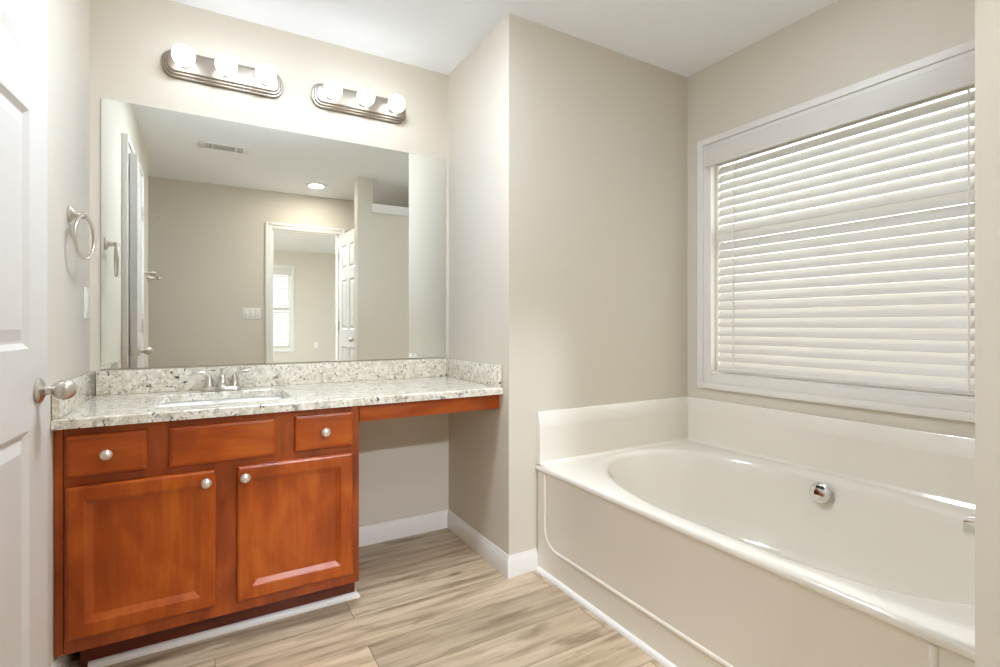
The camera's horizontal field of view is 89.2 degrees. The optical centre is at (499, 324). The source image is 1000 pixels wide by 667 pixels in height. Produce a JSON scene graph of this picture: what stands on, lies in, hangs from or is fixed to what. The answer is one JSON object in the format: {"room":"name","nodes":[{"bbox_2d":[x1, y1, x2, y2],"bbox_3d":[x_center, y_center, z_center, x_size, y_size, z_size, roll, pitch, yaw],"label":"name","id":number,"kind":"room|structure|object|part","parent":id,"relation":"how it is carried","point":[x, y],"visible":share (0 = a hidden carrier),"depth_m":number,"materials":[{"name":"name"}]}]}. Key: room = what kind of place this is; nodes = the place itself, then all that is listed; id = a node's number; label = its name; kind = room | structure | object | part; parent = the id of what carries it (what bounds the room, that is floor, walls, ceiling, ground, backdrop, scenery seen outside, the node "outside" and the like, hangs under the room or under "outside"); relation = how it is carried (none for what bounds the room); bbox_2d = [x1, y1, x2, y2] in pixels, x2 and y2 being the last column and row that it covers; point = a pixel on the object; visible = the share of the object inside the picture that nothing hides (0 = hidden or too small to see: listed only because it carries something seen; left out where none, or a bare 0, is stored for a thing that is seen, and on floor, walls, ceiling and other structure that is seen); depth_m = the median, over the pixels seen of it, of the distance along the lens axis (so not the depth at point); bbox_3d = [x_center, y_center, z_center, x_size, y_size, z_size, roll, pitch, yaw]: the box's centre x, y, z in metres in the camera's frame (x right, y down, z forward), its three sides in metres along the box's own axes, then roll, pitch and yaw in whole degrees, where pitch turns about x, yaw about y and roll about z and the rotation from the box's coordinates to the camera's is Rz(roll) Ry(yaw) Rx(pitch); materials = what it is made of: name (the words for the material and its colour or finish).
{"room":"bathroom","nodes":[
{"label":"bathroom","id":0,"kind":"room"},
{"bbox_2d":[47,0,89,666],"bbox_3d":[-1.048,-0.127,0.936,0.092,2.440,2.350,0,0,-30],"label":"wall","id":1,"kind":"structure","parent":0,"point":[68,21],"depth_m":1.63,"materials":[{"name":"paint"}]},
{"bbox_2d":[0,0,77,666],"bbox_3d":[-0.914,0.070,0.883,0.179,2.025,0.738,0,0,-30],"label":"door","id":2,"kind":"structure","parent":1,"relation":"in","point":[24,390],"depth_m":1.09,"materials":[{"name":"paint"}]},
{"bbox_3d":[-1.004,0.151,1.171,0.046,0.046,0.046,0,0,-27],"label":"knob","id":3,"kind":"part","parent":2,"relation":"part of","materials":[{"name":"silver metal"}]},
{"bbox_2d":[51,653,72,666],"bbox_3d":[-0.912,1.047,0.807,0.013,0.092,1.990,0,0,-30],"label":"baseboard","id":4,"kind":"structure","parent":1,"relation":"attached to","point":[64,660],"depth_m":1.56,"materials":[{"name":"paint"}]},
{"bbox_2d":[67,206,95,259],"bbox_3d":[-1.393,-0.301,1.684,0.060,0.176,0.149,0,0,-30],"label":"towel ring","id":5,"kind":"object","parent":1,"relation":"attached to","point":[71,214],"visible":1,"depth_m":1.67,"materials":[{"name":"silver metal"}]},
{"bbox_3d":[-1.397,-0.362,1.682,0.052,0.054,0.054,0,0,-30],"label":"post","id":6,"kind":"part","parent":5,"relation":"part of","materials":[{"name":"silver metal"}]},
{"bbox_2d":[84,287,88,317],"bbox_3d":[-1.551,-0.080,1.905,0.008,0.115,0.073,0,0,-30],"label":"light switch","id":7,"kind":"object","parent":1,"relation":"attached to","point":[86,290],"visible":1,"depth_m":1.89,"materials":[{"name":"white plastic"}]},
{"bbox_2d":[90,0,448,526],"bbox_3d":[-1.587,-0.127,2.040,3.068,2.440,0.100,0,0,-30],"label":"wall","id":8,"kind":"structure","parent":0,"point":[404,462],"depth_m":2.35,"materials":[{"name":"paint"}]},
{"bbox_2d":[162,44,282,97],"bbox_3d":[-1.159,-1.082,2.146,0.458,0.114,0.145,0,0,-30],"label":"vanity light","id":9,"kind":"object","parent":8,"relation":"attached to","point":[180,62],"visible":1,"depth_m":2.15,"materials":[{"name":"silver metal"}]},
{"bbox_3d":[-1.275,-1.082,2.043,0.083,0.083,0.084,0,0,-30],"label":"bulb","id":10,"kind":"part","parent":9,"relation":"part of","materials":[{"name":"white glass"}]},
{"bbox_3d":[-1.144,-1.082,2.120,0.083,0.083,0.084,0,0,-30],"label":"bulb","id":11,"kind":"part","parent":9,"relation":"part of","materials":[{"name":"white glass"}]},
{"bbox_3d":[-1.013,-1.082,2.196,0.083,0.083,0.084,0,0,-30],"label":"bulb","id":12,"kind":"part","parent":9,"relation":"part of","materials":[{"name":"white glass"}]},
{"bbox_2d":[96,358,445,395],"bbox_3d":[-0.932,0.229,2.348,1.482,0.096,0.020,0,0,-30],"label":"backsplash","id":13,"kind":"structure","parent":8,"relation":"attached to","point":[108,382],"depth_m":2.28,"materials":[{"name":"stone"}]},
{"bbox_2d":[101,98,444,368],"bbox_3d":[-0.930,-0.356,2.359,1.469,1.062,0.005,0,0,-30],"label":"mirror","id":14,"kind":"object","parent":8,"relation":"attached to","point":[224,242],"visible":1,"depth_m":2.27,"materials":[{"name":"clear glass"}]},
{"bbox_2d":[311,79,405,123],"bbox_3d":[-0.653,-1.082,2.440,0.458,0.114,0.145,0,0,-30],"label":"vanity light","id":15,"kind":"object","parent":8,"relation":"attached to","point":[330,95],"visible":1,"depth_m":2.44,"materials":[{"name":"silver metal"}]},
{"bbox_3d":[-0.769,-1.082,2.337,0.083,0.083,0.084,0,0,-30],"label":"bulb","id":16,"kind":"part","parent":15,"relation":"part of","materials":[{"name":"white glass"}]},
{"bbox_3d":[-0.638,-1.082,2.413,0.083,0.083,0.084,0,0,-30],"label":"bulb","id":17,"kind":"part","parent":15,"relation":"part of","materials":[{"name":"white glass"}]},
{"bbox_3d":[-0.507,-1.082,2.490,0.083,0.083,0.084,0,0,-30],"label":"bulb","id":18,"kind":"part","parent":15,"relation":"part of","materials":[{"name":"white glass"}]},
{"bbox_2d":[359,510,447,546],"bbox_3d":[-0.540,1.047,2.582,0.613,0.092,0.013,0,0,-30],"label":"baseboard","id":19,"kind":"structure","parent":8,"relation":"attached to","point":[405,527],"depth_m":2.60,"materials":[{"name":"paint"}]},
{"bbox_2d":[69,528,663,666],"bbox_3d":[-0.251,1.118,0.966,4.300,0.050,3.300,0,0,-30],"label":"floor","id":20,"kind":"structure","parent":0,"point":[428,599],"depth_m":1.82,"materials":[{"name":"wood"}]},
{"bbox_2d":[54,406,358,666],"bbox_3d":[-1.053,0.701,1.943,0.906,0.784,0.597,0,0,-30],"label":"vanity cabinet","id":21,"kind":"object","parent":20,"relation":"on","point":[165,530],"visible":0.92,"depth_m":1.67,"materials":[{"name":"brown wood"}]},
{"bbox_3d":[-1.192,0.395,1.536,0.033,0.033,0.030,0,0,-30],"label":"knob","id":22,"kind":"part","parent":21,"relation":"part of","materials":[{"name":"silver metal"}]},
{"bbox_3d":[-1.203,0.395,1.557,0.199,0.124,0.020,0,0,-30],"label":"drawer","id":23,"kind":"part","parent":21,"relation":"part of","materials":[{"name":"brown wood"}]},
{"bbox_3d":[-1.121,0.715,1.604,0.388,0.456,0.020,0,0,-30],"label":"door","id":24,"kind":"part","parent":21,"relation":"part of","materials":[{"name":"brown wood"}]},
{"bbox_3d":[-1.122,0.715,1.607,0.255,0.323,0.001,0,0,-30],"label":"door panel","id":25,"kind":"part","parent":21,"relation":"part of","materials":[{"name":"brown wood"}]},
{"bbox_3d":[-0.965,0.522,1.667,0.033,0.033,0.030,0,0,-30],"label":"knob","id":26,"kind":"part","parent":21,"relation":"part of","materials":[{"name":"silver metal"}]},
{"bbox_3d":[-0.932,0.398,1.715,0.312,0.130,0.020,0,0,-30],"label":"false drawer","id":27,"kind":"part","parent":21,"relation":"part of","materials":[{"name":"brown wood"}]},
{"bbox_2d":[88,589,359,666],"bbox_3d":[-1.044,1.082,2.011,0.858,0.021,0.454,0,0,-30],"label":"trim","id":28,"kind":"structure","parent":21,"relation":"attached to","point":[101,662],"depth_m":1.78,"materials":[{"name":"paint"}]},
{"bbox_3d":[-0.866,0.522,1.724,0.033,0.033,0.030,0,0,-30],"label":"knob","id":29,"kind":"part","parent":21,"relation":"part of","materials":[{"name":"silver metal"}]},
{"bbox_2d":[51,358,502,429],"bbox_3d":[-0.791,0.245,2.105,1.522,0.126,0.583,0,0,-30],"label":"countertop","id":30,"kind":"structure","parent":21,"relation":"on","point":[108,397],"depth_m":2.10,"materials":[{"name":"stone"}]},
{"bbox_2d":[192,367,249,391],"bbox_3d":[-1.167,0.229,2.121,0.162,0.096,0.162,0,0,12],"label":"faucet","id":31,"kind":"object","parent":30,"relation":"on","point":[209,386],"visible":1,"depth_m":2.11,"materials":[{"name":"silver metal"}]},
{"bbox_3d":[-1.227,0.227,2.096,0.080,0.070,0.038,0,0,-30],"label":"handle","id":32,"kind":"part","parent":31,"relation":"part of","materials":[{"name":"silver metal"}]},
{"bbox_3d":[-1.144,0.232,2.088,0.042,0.062,0.140,0,0,-30],"label":"spout","id":33,"kind":"part","parent":31,"relation":"part of","materials":[{"name":"silver metal"}]},
{"bbox_3d":[-1.168,0.269,2.130,0.148,0.016,0.048,0,0,-30],"label":"plate","id":34,"kind":"part","parent":31,"relation":"part of","materials":[{"name":"silver metal"}]},
{"bbox_3d":[-1.109,0.227,2.164,0.080,0.070,0.038,0,0,-30],"label":"handle","id":35,"kind":"part","parent":31,"relation":"part of","materials":[{"name":"silver metal"}]},
{"bbox_2d":[158,396,284,406],"bbox_3d":[-1.054,0.387,1.947,0.496,0.156,0.396,0,0,-30],"label":"sink","id":36,"kind":"object","parent":30,"relation":"in","point":[199,402],"visible":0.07,"depth_m":2.09,"materials":[{"name":"ceramic"}]},
{"bbox_2d":[359,395,498,421],"bbox_3d":[-0.278,0.342,2.119,0.621,0.067,0.019,0,0,-30],"label":"rail","id":37,"kind":"object","parent":30,"relation":"attached to","point":[451,405],"visible":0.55,"depth_m":2.09,"materials":[{"name":"brown wood"}]},
{"bbox_3d":[-0.730,0.717,1.831,0.389,0.461,0.020,0,0,-30],"label":"door","id":38,"kind":"part","parent":21,"relation":"part of","materials":[{"name":"brown wood"}]},
{"bbox_3d":[-0.731,0.717,1.834,0.256,0.328,0.001,0,0,-30],"label":"door panel","id":39,"kind":"part","parent":21,"relation":"part of","materials":[{"name":"brown wood"}]},
{"bbox_3d":[-0.650,0.395,1.878,0.204,0.128,0.020,0,0,-30],"label":"drawer","id":40,"kind":"part","parent":21,"relation":"part of","materials":[{"name":"brown wood"}]},
{"bbox_3d":[-0.638,0.395,1.858,0.033,0.033,0.030,0,0,-30],"label":"knob","id":41,"kind":"part","parent":21,"relation":"part of","materials":[{"name":"silver metal"}]},
{"bbox_2d":[535,396,974,666],"bbox_3d":[0.972,0.741,1.860,1.000,0.701,1.517,0,0,-30],"label":"bathtub","id":42,"kind":"object","parent":20,"relation":"on","point":[715,533],"visible":0.98,"depth_m":1.86,"materials":[{"name":"plastic"}]},
{"bbox_2d":[535,566,676,666],"bbox_3d":[0.543,1.083,1.603,0.016,0.019,1.506,0,0,-30],"label":"trim","id":43,"kind":"structure","parent":42,"relation":"attached to","point":[651,652],"depth_m":1.85,"materials":[{"name":"paint"}]},
{"bbox_2d":[963,515,974,536],"bbox_3d":[1.340,0.540,1.314,0.060,0.078,0.203,0,0,-30],"label":"tub spout","id":44,"kind":"object","parent":42,"relation":"attached to","point":[969,521],"visible":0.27,"depth_m":1.38,"materials":[{"name":"silver metal"}]},
{"bbox_2d":[172,0,837,76],"bbox_3d":[-0.251,-1.377,0.966,4.300,0.060,3.300,0,0,-30],"label":"ceiling","id":45,"kind":"structure","parent":0,"point":[685,38],"depth_m":2.26,"materials":[{"name":"paint"}]},
{"bbox_2d":[449,13,687,554],"bbox_3d":[0.408,-0.127,2.833,1.279,2.440,0.731,0,0,-30],"label":"wall","id":46,"kind":"structure","parent":0,"point":[568,154],"depth_m":2.42,"materials":[{"name":"paint"}]},
{"bbox_2d":[447,509,537,578],"bbox_3d":[-0.060,1.047,2.496,0.156,0.092,0.644,0,0,-30],"label":"baseboard","id":47,"kind":"structure","parent":46,"relation":"attached to","point":[517,564],"depth_m":2.29,"materials":[{"name":"paint"}]},
{"bbox_2d":[688,0,974,438],"bbox_3d":[1.571,-0.127,1.966,0.140,2.440,3.200,0,0,-30],"label":"wall","id":48,"kind":"structure","parent":0,"point":[841,44],"depth_m":2.19,"materials":[{"name":"paint"}]},
{"bbox_2d":[697,39,974,422],"bbox_3d":[1.374,-0.317,2.146,0.019,1.302,1.272,0,0,-30],"label":"trim","id":49,"kind":"structure","parent":48,"relation":"attached to","point":[959,409],"depth_m":2.25,"materials":[{"name":"paint"}]},
{"bbox_2d":[712,165,974,399],"bbox_3d":[1.443,-0.317,2.186,0.140,1.150,1.200,0,0,-30],"label":"window","id":50,"kind":"structure","parent":48,"relation":"in","point":[715,177],"depth_m":2.68,"materials":[{"name":"paint"}]},
{"bbox_2d":[705,55,974,394],"bbox_3d":[1.393,-0.333,2.157,0.094,1.154,1.158,0,0,-30],"label":"window blind","id":51,"kind":"object","parent":50,"relation":"attached to","point":[909,343],"visible":0.94,"depth_m":2.07,"materials":[{"name":"plastic"}]},
{"bbox_3d":[1.185,-0.292,2.549,0.054,1.050,0.005,0,0,-30],"label":"ladder cord","id":52,"kind":"part","parent":51,"relation":"part of","materials":[{"name":"white fabric"}]},
{"bbox_3d":[1.410,0.236,2.167,0.044,0.016,1.076,0,0,-30],"label":"rail","id":53,"kind":"part","parent":51,"relation":"part of","materials":[{"name":"plastic"}]},
{"bbox_3d":[1.640,-0.292,1.766,0.054,1.050,0.005,0,0,-30],"label":"ladder cord","id":54,"kind":"part","parent":51,"relation":"part of","materials":[{"name":"white fabric"}]},
{"bbox_2d":[975,0,999,666],"bbox_3d":[1.350,-0.127,1.134,1.077,2.440,0.114,0,0,-30],"label":"wall partition","id":55,"kind":"structure","parent":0,"point":[987,12],"depth_m":0.90,"materials":[{"name":"paint"}]}
]}

